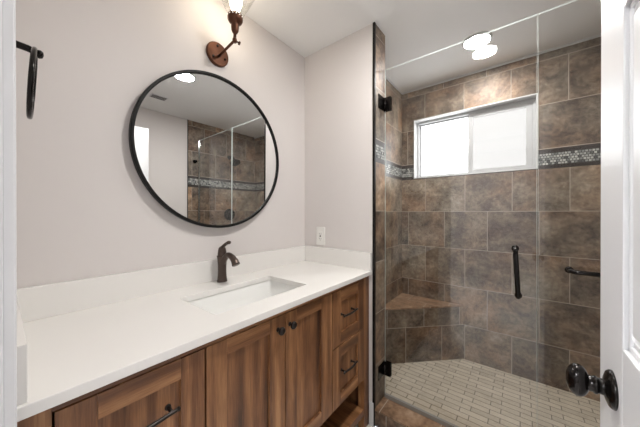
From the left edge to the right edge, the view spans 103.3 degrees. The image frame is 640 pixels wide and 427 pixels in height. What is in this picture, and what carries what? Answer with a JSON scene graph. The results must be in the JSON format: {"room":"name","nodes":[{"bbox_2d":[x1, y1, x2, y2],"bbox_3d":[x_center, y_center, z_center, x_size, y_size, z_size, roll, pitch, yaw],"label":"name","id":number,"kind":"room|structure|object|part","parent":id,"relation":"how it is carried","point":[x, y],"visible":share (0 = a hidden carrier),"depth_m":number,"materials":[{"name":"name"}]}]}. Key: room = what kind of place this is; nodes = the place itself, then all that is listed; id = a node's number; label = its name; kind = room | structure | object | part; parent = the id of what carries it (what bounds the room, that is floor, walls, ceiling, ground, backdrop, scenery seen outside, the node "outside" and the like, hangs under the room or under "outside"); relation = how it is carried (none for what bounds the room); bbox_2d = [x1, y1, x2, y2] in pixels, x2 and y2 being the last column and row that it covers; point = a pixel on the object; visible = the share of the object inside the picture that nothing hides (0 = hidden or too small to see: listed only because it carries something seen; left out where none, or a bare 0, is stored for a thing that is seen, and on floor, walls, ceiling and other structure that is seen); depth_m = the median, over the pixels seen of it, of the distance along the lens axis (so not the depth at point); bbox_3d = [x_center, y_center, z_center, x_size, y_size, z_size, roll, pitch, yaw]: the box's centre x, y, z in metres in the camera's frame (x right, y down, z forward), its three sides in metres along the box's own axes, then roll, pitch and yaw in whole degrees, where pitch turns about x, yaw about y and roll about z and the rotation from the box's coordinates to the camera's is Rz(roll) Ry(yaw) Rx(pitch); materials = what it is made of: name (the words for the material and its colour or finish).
{"room":"bathroom","nodes":[
{"label":"bathroom","id":0,"kind":"room"},
{"bbox_2d":[16,0,304,288],"bbox_3d":[-0.603,0.070,1.397,0.100,2.510,1.443,0,0,38],"label":"wall","id":1,"kind":"structure","parent":0,"point":[84,209],"depth_m":1.03,"materials":[{"name":"paint"}]},
{"bbox_2d":[17,245,306,322],"bbox_3d":[-0.554,0.299,1.359,0.020,0.111,1.439,0,0,38],"label":"backsplash","id":2,"kind":"structure","parent":1,"relation":"attached to","point":[53,299],"depth_m":1.05,"materials":[{"name":"white stone"}]},
{"bbox_2d":[129,70,278,227],"bbox_3d":[-0.531,-0.326,1.357,0.025,0.806,0.806,0,0,39],"label":"wall mirror","id":3,"kind":"object","parent":1,"relation":"attached to","point":[200,145],"visible":1,"depth_m":1.28,"materials":[{"name":"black mirror"}]},
{"bbox_2d":[206,0,253,67],"bbox_3d":[-0.447,-0.957,1.271,0.298,0.323,0.211,0,0,38],"label":"wall sconce","id":4,"kind":"object","parent":1,"relation":"attached to","point":[217,54],"visible":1,"depth_m":1.29,"materials":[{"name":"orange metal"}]},
{"bbox_3d":[-0.480,-0.851,1.300,0.182,0.027,0.022,0,0,41],"label":"arm","id":5,"kind":"part","parent":4,"relation":"part of","materials":[{"name":"orange metal"}]},
{"bbox_2d":[227,10,242,36],"bbox_3d":[-0.417,-0.914,1.246,0.076,0.121,0.075,0,0,38],"label":"socket","id":6,"kind":"object","parent":4,"relation":"attached to","point":[235,18],"depth_m":1.23,"materials":[{"name":"orange metal"}]},
{"bbox_3d":[-0.414,-1.027,1.245,0.062,0.128,0.062,0,0,38],"label":"bulb","id":7,"kind":"part","parent":4,"relation":"part of","materials":[{"name":"white glass"}]},
{"bbox_3d":[-0.412,-1.043,1.244,0.211,0.150,0.211,0,0,38],"label":"lamp shade","id":8,"kind":"part","parent":4,"relation":"part of","materials":[{"name":"clear glass"}]},
{"bbox_2d":[305,23,372,401],"bbox_3d":[0.113,0.068,1.844,0.670,2.510,0.146,0,0,38],"label":"wall","id":9,"kind":"structure","parent":0,"point":[338,76],"depth_m":1.72,"materials":[{"name":"paint"}]},
{"bbox_2d":[316,227,324,244],"bbox_3d":[0.004,0.162,1.832,0.078,0.130,0.009,0,0,38],"label":"wall outlet","id":10,"kind":"object","parent":9,"relation":"attached to","point":[320,231],"visible":1,"depth_m":1.83,"materials":[{"name":"white plastic"}]},
{"bbox_2d":[318,232,321,240],"bbox_3d":[0.003,0.164,1.831,0.034,0.066,0.003,0,0,38],"label":"receptacle","id":11,"kind":"object","parent":10,"relation":"attached to","point":[319,233],"depth_m":1.83,"materials":[{"name":"white plastic"}]},
{"bbox_2d":[369,401,373,426],"bbox_3d":[0.321,1.252,1.582,0.027,0.145,0.012,0,0,38],"label":"baseboard","id":12,"kind":"structure","parent":9,"relation":"attached to","point":[371,404],"depth_m":1.57,"materials":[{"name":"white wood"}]},
{"bbox_2d":[372,22,375,426],"bbox_3d":[0.338,0.069,1.579,0.015,2.510,0.016,0,0,38],"label":"trim","id":13,"kind":"structure","parent":9,"relation":"attached to","point":[374,23],"depth_m":1.57,"materials":[{"name":"black metal"}]},
{"bbox_2d":[376,25,384,405],"bbox_3d":[0.308,0.069,1.703,0.208,2.510,0.142,0,0,38],"label":"jamb","id":14,"kind":"object","parent":9,"relation":"attached to","point":[380,37],"visible":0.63,"depth_m":1.64,"materials":[{"name":"tile"}]},
{"bbox_2d":[375,397,445,426],"bbox_3d":[1.012,1.271,1.146,1.590,0.108,0.160,0,0,38],"label":"shower curb","id":15,"kind":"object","parent":9,"relation":"attached to","point":[388,413],"depth_m":1.53,"materials":[{"name":"tile"}]},
{"bbox_2d":[537,0,576,426],"bbox_3d":[1.354,0.136,0.950,0.814,2.163,0.018,0,0,38],"label":"glass screen","id":16,"kind":"object","parent":15,"relation":"on","point":[573,0],"visible":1,"depth_m":1.20,"materials":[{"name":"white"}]},
{"bbox_2d":[565,267,600,276],"bbox_3d":[1.288,0.253,0.958,0.518,0.030,0.060,0,0,38],"label":"towel bar","id":17,"kind":"object","parent":16,"relation":"attached to","point":[571,270],"visible":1,"depth_m":1.07,"materials":[{"name":"brown metal"}]},
{"bbox_2d":[378,14,536,426],"bbox_3d":[0.713,0.135,1.427,0.779,2.163,0.147,0,0,32],"label":"shower door","id":18,"kind":"structure","parent":9,"relation":"attached to","point":[385,104],"depth_m":1.57,"materials":[{"name":"clear glass"}]},
{"bbox_3d":[0.973,0.288,1.252,0.042,0.260,0.126,0,0,38],"label":"handle","id":19,"kind":"part","parent":18,"relation":"part of","materials":[{"name":"brown metal"}]},
{"bbox_2d":[386,79,401,302],"bbox_3d":[0.502,0.067,2.196,0.100,2.510,0.872,0,0,38],"label":"wall","id":20,"kind":"structure","parent":0,"point":[394,117],"depth_m":2.34,"materials":[{"name":"tile"}]},
{"bbox_2d":[240,0,600,92],"bbox_3d":[-0.236,-1.232,0.027,2.370,0.100,5.466,0,0,38],"label":"ceiling","id":21,"kind":"structure","parent":0,"point":[412,29],"depth_m":1.61,"materials":[{"name":"paint"}]},
{"bbox_2d":[462,31,492,49],"bbox_3d":[1.077,-1.179,1.738,0.178,0.014,0.178,0,0,38],"label":"recessed light","id":22,"kind":"object","parent":21,"relation":"in","point":[478,42],"visible":0.92,"depth_m":1.73,"materials":[{"name":"white plastic"}]},
{"bbox_2d":[464,35,489,48],"bbox_3d":[1.077,-1.179,1.738,0.150,0.013,0.150,0,0,38],"label":"diffuser","id":23,"kind":"object","parent":22,"relation":"attached to","point":[478,42],"depth_m":1.73,"materials":[{"name":"white plastic"}]},
{"bbox_2d":[385,359,599,426],"bbox_3d":[1.247,1.337,1.611,1.798,0.173,0.872,0,0,38],"label":"floor","id":24,"kind":"structure","parent":0,"point":[460,392],"depth_m":1.72,"materials":[{"name":"tile"}]},
{"bbox_2d":[385,293,463,363],"bbox_3d":[0.856,1.019,2.131,0.537,0.462,0.537,0,0,38],"label":"shower bench","id":25,"kind":"object","parent":24,"relation":"on","point":[418,329],"visible":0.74,"depth_m":2.14,"materials":[{"name":"tile"}]},
{"bbox_3d":[0.856,0.794,2.130,0.537,0.013,0.537,0,0,38],"label":"seat","id":26,"kind":"part","parent":25,"relation":"part of","materials":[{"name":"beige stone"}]},
{"bbox_2d":[402,37,600,401],"bbox_3d":[1.557,0.068,2.001,1.998,2.510,0.130,0,0,38],"label":"wall","id":27,"kind":"structure","parent":0,"point":[459,232],"depth_m":1.92,"materials":[{"name":"tile"}]},
{"bbox_2d":[414,93,537,178],"bbox_3d":[1.295,-0.613,2.203,0.905,0.560,0.131,0,0,38],"label":"window","id":28,"kind":"structure","parent":27,"relation":"in","point":[500,136],"depth_m":2.16,"materials":[{"name":"white plastic"}]},
{"bbox_3d":[1.165,-0.609,2.358,0.449,0.510,0.023,0,0,38],"label":"fixed sash","id":29,"kind":"part","parent":28,"relation":"part of","materials":[{"name":"white glass"}]},
{"bbox_3d":[1.164,-0.609,2.358,0.421,0.482,0.006,0,0,38],"label":"pane","id":30,"kind":"part","parent":28,"relation":"part of","materials":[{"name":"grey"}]},
{"bbox_3d":[1.467,-0.602,2.086,0.357,0.446,0.006,0,0,38],"label":"pane","id":31,"kind":"part","parent":28,"relation":"part of","materials":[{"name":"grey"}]},
{"bbox_3d":[1.468,-0.608,2.087,0.433,0.510,0.024,0,0,38],"label":"sliding sash","id":32,"kind":"part","parent":28,"relation":"part of","materials":[{"name":"grey plastic"}]},
{"bbox_2d":[386,34,600,94],"bbox_3d":[1.247,-1.178,1.605,1.798,0.016,0.872,0,0,38],"label":"trim","id":33,"kind":"structure","parent":27,"relation":"attached to","point":[599,35],"depth_m":2.00,"materials":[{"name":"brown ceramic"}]},
{"bbox_3d":[-0.193,1.380,-0.743,3.400,0.100,4.300,0,0,38],"label":"floor","id":34,"kind":"structure","parent":0,"visible":0},
{"bbox_2d":[17,276,368,426],"bbox_3d":[-0.336,0.854,1.188,0.573,0.942,1.437,0,0,38],"label":"vanity cabinet","id":35,"kind":"object","parent":34,"relation":"on","point":[306,364],"visible":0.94,"depth_m":0.95,"materials":[{"name":"brown wood"}]},
{"bbox_3d":[-0.452,0.551,0.646,0.020,0.289,0.313,0,0,38],"label":"drawer","id":36,"kind":"part","parent":35,"relation":"part of","materials":[{"name":"brown wood"}]},
{"bbox_3d":[-0.456,0.551,0.649,0.008,0.181,0.186,0,0,38],"label":"panel","id":37,"kind":"part","parent":35,"relation":"part of","materials":[{"name":"brown wood"}]},
{"bbox_3d":[-0.436,0.529,0.634,0.042,0.016,0.156,0,0,38],"label":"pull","id":38,"kind":"part","parent":35,"relation":"part of","materials":[{"name":"grey metal"}]},
{"bbox_2d":[17,245,371,421],"bbox_3d":[-0.340,0.312,1.190,0.566,0.137,1.439,0,0,38],"label":"countertop","id":39,"kind":"structure","parent":35,"relation":"on","point":[76,338],"depth_m":0.87,"materials":[{"name":"white stone"}]},
{"bbox_2d":[217,241,239,282],"bbox_3d":[-0.467,0.246,1.289,0.169,0.216,0.052,0,0,38],"label":"faucet","id":40,"kind":"object","parent":39,"relation":"on","point":[222,257],"visible":1,"depth_m":1.30,"materials":[{"name":"brown metal"}]},
{"bbox_3d":[-0.495,0.177,1.312,0.089,0.078,0.045,0,0,38],"label":"lever","id":41,"kind":"part","parent":40,"relation":"part of","materials":[{"name":"brown metal"}]},
{"bbox_3d":[-0.459,0.232,1.284,0.150,0.070,0.039,0,0,38],"label":"spout","id":42,"kind":"part","parent":40,"relation":"part of","materials":[{"name":"brown metal"}]},
{"bbox_2d":[189,280,297,314],"bbox_3d":[-0.327,0.453,1.167,0.328,0.144,0.525,0,0,38],"label":"sink","id":43,"kind":"object","parent":39,"relation":"in","point":[216,304],"visible":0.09,"depth_m":1.29,"materials":[{"name":"ceramic"}]},
{"bbox_3d":[-0.250,0.710,0.902,0.020,0.608,0.326,0,0,38],"label":"door","id":44,"kind":"part","parent":35,"relation":"part of","materials":[{"name":"brown wood"}]},
{"bbox_3d":[-0.257,0.705,0.901,0.008,0.502,0.188,0,0,38],"label":"panel","id":45,"kind":"part","parent":35,"relation":"part of","materials":[{"name":"brown wood"}]},
{"bbox_3d":[-0.152,0.456,0.983,0.032,0.032,0.032,0,0,38],"label":"knob","id":46,"kind":"part","parent":35,"relation":"part of","materials":[{"name":"grey metal"}]},
{"bbox_3d":[-0.112,0.455,1.034,0.032,0.032,0.032,0,0,38],"label":"knob","id":47,"kind":"part","parent":35,"relation":"part of","materials":[{"name":"grey metal"}]},
{"bbox_3d":[-0.046,0.709,1.160,0.020,0.608,0.324,0,0,38],"label":"door","id":48,"kind":"part","parent":35,"relation":"part of","materials":[{"name":"brown wood"}]},
{"bbox_3d":[-0.057,0.704,1.154,0.008,0.502,0.178,0,0,38],"label":"panel","id":49,"kind":"part","parent":35,"relation":"part of","materials":[{"name":"brown wood"}]},
{"bbox_2d":[320,399,363,426],"bbox_3d":[-0.347,1.216,1.196,0.531,0.042,1.312,0,0,38],"label":"shelf","id":50,"kind":"object","parent":35,"relation":"attached to","point":[348,414],"depth_m":1.50,"materials":[{"name":"brown wood"}]},
{"bbox_3d":[0.158,0.855,1.419,0.020,0.314,0.328,0,0,38],"label":"drawer","id":51,"kind":"part","parent":35,"relation":"part of","materials":[{"name":"brown wood"}]},
{"bbox_3d":[0.158,0.549,1.419,0.020,0.289,0.328,0,0,38],"label":"drawer","id":52,"kind":"part","parent":35,"relation":"part of","materials":[{"name":"brown wood"}]},
{"bbox_3d":[0.155,0.855,1.423,0.008,0.198,0.189,0,0,38],"label":"panel","id":53,"kind":"part","parent":35,"relation":"part of","materials":[{"name":"brown wood"}]},
{"bbox_3d":[0.155,0.549,1.422,0.008,0.173,0.189,0,0,38],"label":"panel","id":54,"kind":"part","parent":35,"relation":"part of","materials":[{"name":"brown wood"}]},
{"bbox_3d":[0.163,0.842,1.393,0.042,0.016,0.142,0,0,38],"label":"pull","id":55,"kind":"part","parent":35,"relation":"part of","materials":[{"name":"grey metal"}]},
{"bbox_3d":[0.163,0.542,1.392,0.042,0.016,0.142,0,0,38],"label":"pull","id":56,"kind":"part","parent":35,"relation":"part of","materials":[{"name":"grey metal"}]},
{"bbox_3d":[-0.234,0.073,0.114,2.270,2.510,0.115,0,0,38],"label":"wall","id":57,"kind":"structure","parent":0,"visible":0},
{"bbox_2d":[0,0,2,426],"bbox_3d":[-0.228,0.276,0.109,0.814,2.104,0.120,0,0,38],"label":"trim","id":58,"kind":"structure","parent":57,"relation":"attached to","point":[1,148],"depth_m":0.40,"materials":[{"name":"white paint"}]},
{"bbox_2d":[2,0,16,426],"bbox_3d":[-0.187,0.252,0.160,0.910,2.152,0.016,0,0,38],"label":"trim","id":59,"kind":"structure","parent":57,"relation":"attached to","point":[8,6],"depth_m":0.41,"materials":[{"name":"white paint"}]},
{"bbox_2d":[16,40,43,118],"bbox_3d":[-0.753,-0.348,0.642,0.180,0.207,0.073,0,0,38],"label":"towel ring","id":60,"kind":"object","parent":57,"relation":"attached to","point":[34,52],"visible":0.82,"depth_m":0.62,"materials":[{"name":"brown metal"}]},
{"bbox_3d":[-0.753,-0.425,0.641,0.054,0.054,0.073,0,0,38],"label":"post","id":61,"kind":"part","parent":60,"relation":"part of","materials":[{"name":"brown metal"}]},
{"bbox_2d":[566,0,639,426],"bbox_3d":[0.368,0.284,0.220,0.161,2.063,0.792,0,0,38],"label":"door","id":62,"kind":"structure","parent":57,"relation":"in","point":[618,384],"depth_m":0.43,"materials":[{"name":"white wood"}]},
{"bbox_3d":[0.514,0.324,0.485,0.063,0.067,0.067,0,0,38],"label":"knob","id":63,"kind":"part","parent":62,"relation":"part of","materials":[{"name":"brown metal"}]}
]}

